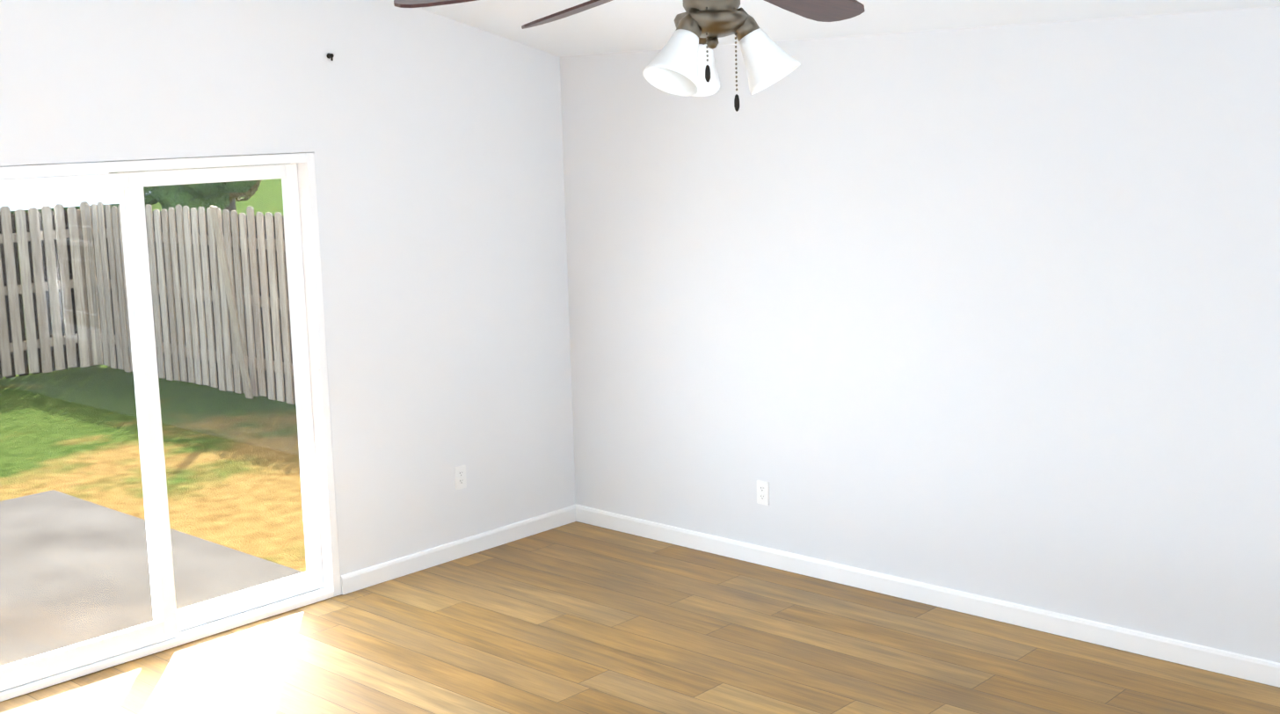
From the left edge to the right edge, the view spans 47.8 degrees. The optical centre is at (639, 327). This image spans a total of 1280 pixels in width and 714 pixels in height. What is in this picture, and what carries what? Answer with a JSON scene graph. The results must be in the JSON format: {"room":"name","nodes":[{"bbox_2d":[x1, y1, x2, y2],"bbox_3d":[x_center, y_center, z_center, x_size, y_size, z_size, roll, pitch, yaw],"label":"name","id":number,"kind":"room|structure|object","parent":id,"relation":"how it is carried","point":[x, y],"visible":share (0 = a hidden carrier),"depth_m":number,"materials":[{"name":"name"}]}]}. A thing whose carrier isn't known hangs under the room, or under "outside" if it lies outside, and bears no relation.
{"room":"empty living room","nodes":[
{"label":"empty living room","id":0,"kind":"room"},
{"bbox_2d":[0,0,575,587],"bbox_3d":[-2.410,-0.061,5.434,0.150,3.343,6.140,6,11,42],"label":"wall","id":1,"kind":"structure","parent":0,"point":[432,141],"depth_m":6.69,"materials":[{"name":"white paint"}]},
{"bbox_2d":[0,152,341,701],"bbox_3d":[-1.988,0.332,5.878,0.187,2.010,1.672,6,11,42],"label":"sliding door","id":2,"kind":"structure","parent":1,"relation":"in","point":[170,625],"depth_m":5.98,"materials":[{"name":"white plastic"}]},
{"bbox_2d":[326,52,334,60],"bbox_3d":[-1.357,-1.185,6.328,0.026,0.034,0.024,6,11,42],"label":"hook","id":3,"kind":"object","parent":1,"relation":"attached to","point":[329,55],"visible":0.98,"depth_m":6.32,"materials":[{"name":"grey metal"}]},
{"bbox_2d":[340,504,576,594],"bbox_3d":[-0.850,1.084,7.155,0.013,0.088,1.521,6,11,42],"label":"baseboard","id":4,"kind":"structure","parent":1,"relation":"attached to","point":[365,578],"depth_m":7.08,"materials":[{"name":"white wood"}]},
{"bbox_2d":[454,465,466,489],"bbox_3d":[-0.879,0.737,7.087,0.007,0.115,0.070,6,11,42],"label":"electrical outlet","id":5,"kind":"object","parent":1,"relation":"attached to","point":[461,476],"visible":1,"depth_m":7.08,"materials":[{"name":"white plastic"}]},
{"bbox_2d":[0,521,1279,713],"bbox_3d":[0.406,1.783,3.137,7.670,0.200,6.140,6,11,42],"label":"floor","id":6,"kind":"structure","parent":0,"point":[577,618],"depth_m":5.75,"materials":[{"name":"brown wood"}]},
{"bbox_2d":[419,0,1279,56],"bbox_3d":[1.402,-1.349,3.871,7.770,0.940,3.038,6,11,42],"label":"ceiling slope","id":7,"kind":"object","parent":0,"point":[621,25],"visible":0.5,"depth_m":6.10,"materials":[{"name":"white paint"}]},
{"bbox_2d":[393,0,864,111],"bbox_3d":[0.145,-0.960,3.103,1.295,0.985,1.293,6,11,42],"label":"fan","id":8,"kind":"object","parent":7,"relation":"hanging from","point":[682,62],"visible":1,"depth_m":3.06,"materials":[{"name":"white glass"}]},
{"bbox_2d":[560,6,1279,662],"bbox_3d":[2.393,0.184,5.134,7.370,2.670,0.150,6,11,42],"label":"wall","id":9,"kind":"structure","parent":0,"point":[991,312],"depth_m":5.97,"materials":[{"name":"white paint"}]},
{"bbox_2d":[756,480,769,505],"bbox_3d":[0.579,0.781,6.815,0.070,0.115,0.007,6,11,42],"label":"electrical outlet","id":10,"kind":"object","parent":9,"relation":"attached to","point":[762,492],"visible":1,"depth_m":6.81,"materials":[{"name":"white plastic"}]},
{"bbox_2d":[575,504,1279,687],"bbox_3d":[2.369,1.273,5.233,7.370,0.088,0.013,6,11,42],"label":"baseboard","id":11,"kind":"structure","parent":9,"relation":"attached to","point":[1220,661],"depth_m":6.14,"materials":[{"name":"white wood"}]},
{"label":"outside","id":12,"kind":"structure","parent":0,"visible":0},
{"bbox_2d":[0,178,306,572],"bbox_3d":[-10.963,-0.697,24.051,110.000,0.300,100.000,6,11,42],"label":"ground","id":13,"kind":"structure","parent":12,"point":[101,436],"depth_m":10.59,"materials":[{"name":"green plant"}]},
{"bbox_2d":[0,160,150,210],"bbox_3d":[-22.363,-6.387,48.114,10.800,4.640,8.800,6,11,42],"label":"neighbor house","id":14,"kind":"structure","parent":13,"relation":"on","point":[112,193],"depth_m":45.42,"materials":[{"name":"white"}]},
{"bbox_2d":[0,201,296,404],"bbox_3d":[-7.524,0.765,6.509,8.006,1.712,14.785,6,11,42],"label":"fence","id":15,"kind":"object","parent":13,"relation":"on","point":[112,346],"depth_m":13.43,"materials":[{"name":"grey wood"}]},
{"bbox_2d":[0,489,302,666],"bbox_3d":[-3.503,1.411,6.885,3.178,0.175,3.000,6,11,42],"label":"patio slab","id":16,"kind":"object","parent":13,"relation":"on","point":[22,553],"depth_m":7.28,"materials":[{"name":"concrete"}]},
{"bbox_2d":[109,152,282,214],"bbox_3d":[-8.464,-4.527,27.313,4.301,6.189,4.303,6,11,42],"label":"tree","id":17,"kind":"object","parent":13,"relation":"on","point":[165,196],"depth_m":26.99,"materials":[{"name":"green plant"}]}
]}

